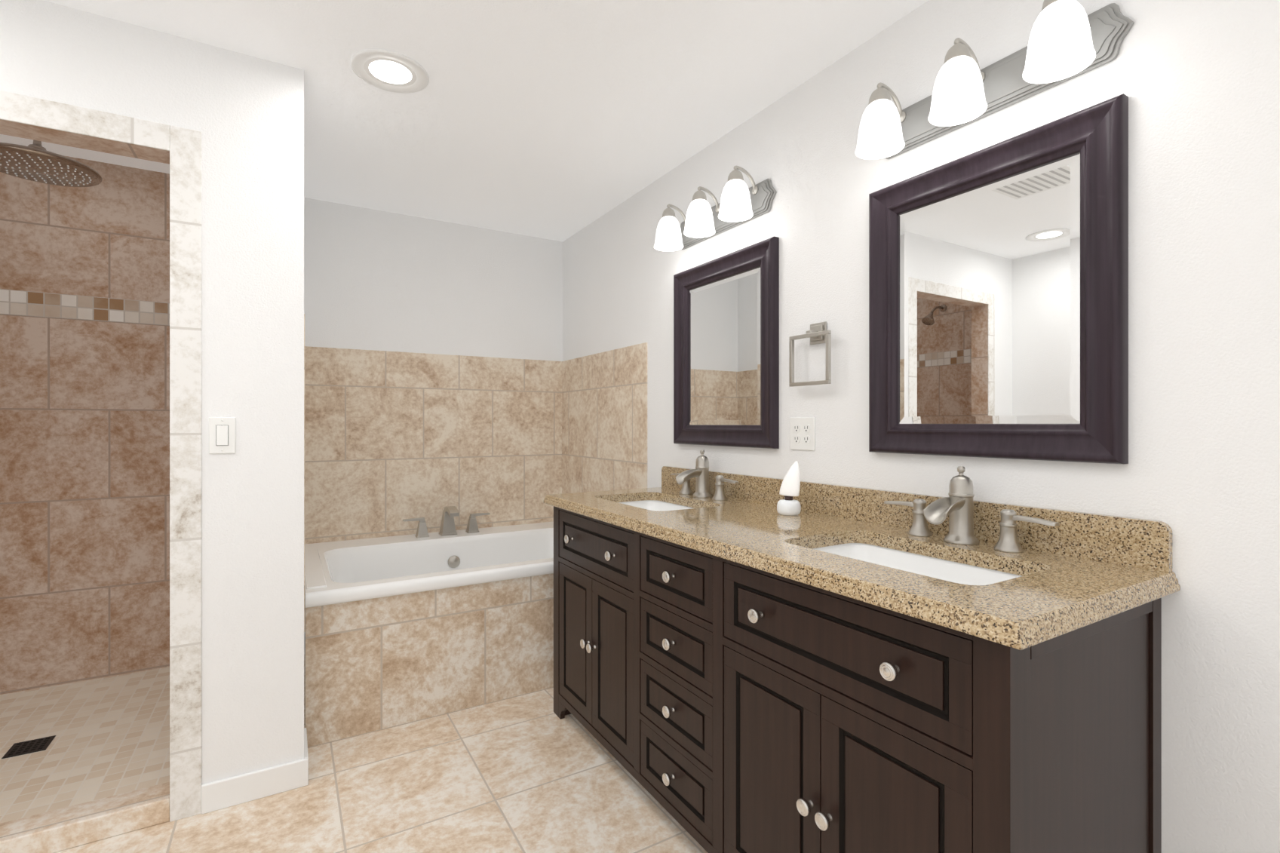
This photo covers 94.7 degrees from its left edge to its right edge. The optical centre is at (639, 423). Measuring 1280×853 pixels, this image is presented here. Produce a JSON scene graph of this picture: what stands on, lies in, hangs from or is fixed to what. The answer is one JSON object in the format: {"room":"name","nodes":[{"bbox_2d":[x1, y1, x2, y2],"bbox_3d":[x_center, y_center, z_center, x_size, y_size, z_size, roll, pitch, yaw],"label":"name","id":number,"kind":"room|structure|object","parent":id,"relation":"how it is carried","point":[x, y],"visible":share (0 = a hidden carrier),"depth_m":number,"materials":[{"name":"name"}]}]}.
{"room":"bathroom","nodes":[
{"label":"bathroom","id":0,"kind":"room"},
{"bbox_2d":[0,666,169,852],"bbox_3d":[-2.178,1.196,2.150,1.354,0.072,1.297,0,0,-31],"label":"floor","id":1,"kind":"structure","parent":0,"point":[104,773],"depth_m":2.03,"materials":[{"name":"tile"}]},
{"bbox_2d":[1,735,55,758],"bbox_3d":[-2.212,1.170,2.138,0.112,0.003,0.112,0,0,-31],"label":"shower drain","id":2,"kind":"object","parent":1,"relation":"on","point":[39,744],"visible":1,"depth_m":2.13,"materials":[{"name":"black metal"}]},
{"bbox_2d":[0,155,169,694],"bbox_3d":[-2.513,0.012,2.710,1.370,2.440,0.008,0,0,-31],"label":"shower wall","id":3,"kind":"structure","parent":0,"point":[84,404],"depth_m":2.69,"materials":[{"name":"brown tile"}]},
{"bbox_2d":[0,288,169,325],"bbox_3d":[-2.209,-0.530,2.201,1.354,0.109,1.179,0,0,-31],"label":"mosaic band","id":4,"kind":"object","parent":3,"relation":"attached to","point":[13,302],"depth_m":2.69,"materials":[{"name":"tile"}]},
{"bbox_2d":[0,0,303,785],"bbox_3d":[-1.818,0.012,1.675,1.500,2.440,0.108,0,0,-31],"label":"wall","id":5,"kind":"structure","parent":0,"point":[247,111],"depth_m":1.92,"materials":[{"name":"white paint"}]},
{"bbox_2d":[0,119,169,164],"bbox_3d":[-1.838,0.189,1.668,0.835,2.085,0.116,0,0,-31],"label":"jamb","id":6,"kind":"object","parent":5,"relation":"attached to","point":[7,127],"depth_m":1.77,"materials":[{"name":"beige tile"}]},
{"bbox_2d":[0,90,201,822],"bbox_3d":[-1.807,0.154,1.616,0.977,2.156,0.006,0,0,-31],"label":"trim","id":7,"kind":"structure","parent":5,"relation":"attached to","point":[184,145],"depth_m":1.84,"materials":[{"name":"tile"}]},
{"bbox_2d":[208,417,236,454],"bbox_3d":[-1.339,0.037,1.891,0.071,0.117,0.010,0,0,-31],"label":"switch plate","id":8,"kind":"object","parent":5,"relation":"attached to","point":[222,430],"visible":1,"depth_m":1.89,"materials":[{"name":"white plastic"}]},
{"bbox_2d":[201,727,308,814],"bbox_3d":[-0.411,1.187,0.803,3.020,0.090,3.300,0,0,-31],"label":"baseboard","id":9,"kind":"structure","parent":5,"relation":"attached to","point":[231,791],"depth_m":1.93,"materials":[{"name":"white paint"}]},
{"bbox_2d":[54,654,707,852],"bbox_3d":[-0.685,1.282,1.262,3.260,0.100,4.610,0,0,-31],"label":"floor","id":10,"kind":"structure","parent":0,"point":[510,775],"depth_m":1.92,"materials":[{"name":"tile"}]},
{"bbox_2d":[304,506,553,748],"bbox_3d":[-0.885,0.851,3.056,1.500,0.763,1.066,0,0,-31],"label":"tub","id":11,"kind":"object","parent":10,"relation":"on","point":[405,629],"visible":0.84,"depth_m":2.52,"materials":[{"name":"tile"}]},
{"bbox_2d":[543,450,1180,852],"bbox_3d":[0.344,0.670,1.875,0.620,1.123,1.930,0,0,-31],"label":"vanity","id":12,"kind":"object","parent":10,"relation":"on","point":[860,670],"visible":1,"depth_m":1.29,"materials":[{"name":"black wood"}]},
{"bbox_2d":[776,461,801,515],"bbox_3d":[0.501,0.214,1.986,0.078,0.180,0.078,0,0,14],"label":"air freshener","id":13,"kind":"object","parent":12,"relation":"on","point":[790,487],"visible":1,"depth_m":1.96,"materials":[{"name":"white plastic"}]},
{"bbox_2d":[303,197,562,654],"bbox_3d":[-1.890,0.012,3.158,3.140,2.440,0.120,0,0,-31],"label":"wall","id":14,"kind":"structure","parent":0,"point":[375,280],"depth_m":3.46,"materials":[{"name":"paint"}]},
{"bbox_2d":[304,346,561,543],"bbox_3d":[-1.162,0.184,3.519,1.520,1.195,0.008,0,0,-31],"label":"tile wall","id":15,"kind":"structure","parent":0,"point":[391,437],"depth_m":3.45,"materials":[{"name":"beige tile"}]},
{"bbox_2d":[0,0,928,241],"bbox_3d":[-0.685,-1.258,1.262,3.260,0.100,4.610,0,0,-31],"label":"ceiling","id":16,"kind":"structure","parent":0,"point":[538,118],"depth_m":2.10,"materials":[{"name":"paint"}]},
{"bbox_2d":[0,140,102,187],"bbox_3d":[-2.195,-1.065,2.148,0.350,0.282,0.350,0,0,-31],"label":"rain showerhead","id":17,"kind":"object","parent":16,"relation":"hanging from","point":[32,162],"visible":0.95,"depth_m":2.14,"materials":[{"name":"silver metal"}]},
{"bbox_2d":[350,49,429,93],"bbox_3d":[-0.855,-1.204,2.023,0.248,0.007,0.248,0,0,-31],"label":"recessed light","id":18,"kind":"object","parent":16,"relation":"in","point":[397,75],"visible":1,"depth_m":2.01,"materials":[{"name":"white paint"}]},
{"bbox_2d":[561,342,647,494],"bbox_3d":[-0.238,0.409,3.448,0.008,1.645,1.062,0,0,-31],"label":"tile wall","id":19,"kind":"structure","parent":0,"point":[604,394],"depth_m":3.37,"materials":[{"name":"beige tile"}]},
{"bbox_2d":[562,0,1279,852],"bbox_3d":[0.662,0.012,2.068,0.120,2.440,4.610,0,0,-31],"label":"wall","id":20,"kind":"structure","parent":0,"point":[1200,79],"depth_m":1.25,"materials":[{"name":"paint"}]},
{"bbox_2d":[653,165,776,251],"bbox_3d":[0.266,-0.878,2.432,0.184,0.191,0.643,0,0,-31],"label":"sconce","id":21,"kind":"object","parent":20,"relation":"attached to","point":[739,204],"visible":1,"depth_m":2.37,"materials":[{"name":"white glass"}]},
{"bbox_2d":[673,236,779,448],"bbox_3d":[0.334,-0.300,2.464,0.034,0.785,0.654,0,0,-31],"label":"mirror","id":22,"kind":"object","parent":20,"relation":"attached to","point":[726,307],"visible":1,"depth_m":2.42,"materials":[{"name":"brown wood"}]},
{"bbox_2d":[789,417,815,451],"bbox_3d":[0.574,0.035,2.089,0.008,0.116,0.117,0,0,-31],"label":"outlet plate","id":23,"kind":"object","parent":20,"relation":"attached to","point":[802,429],"visible":1,"depth_m":2.08,"materials":[{"name":"white plastic"}]},
{"bbox_2d":[788,321,831,386],"bbox_3d":[0.593,-0.239,2.014,0.052,0.216,0.176,0,0,-31],"label":"towel ring","id":24,"kind":"object","parent":20,"relation":"attached to","point":[818,333],"visible":1,"depth_m":2.00,"materials":[{"name":"silver metal"}]},
{"bbox_2d":[855,0,1134,159],"bbox_3d":[0.823,-0.878,1.502,0.184,0.191,0.643,0,0,-31],"label":"sconce","id":25,"kind":"object","parent":20,"relation":"attached to","point":[1066,43],"visible":1,"depth_m":1.45,"materials":[{"name":"white glass"}]},
{"bbox_2d":[868,93,1128,464],"bbox_3d":[0.881,-0.312,1.550,0.034,0.798,0.645,0,0,-31],"label":"mirror","id":26,"kind":"object","parent":20,"relation":"attached to","point":[999,272],"visible":1,"depth_m":1.48,"materials":[{"name":"brown wood"}]}
]}

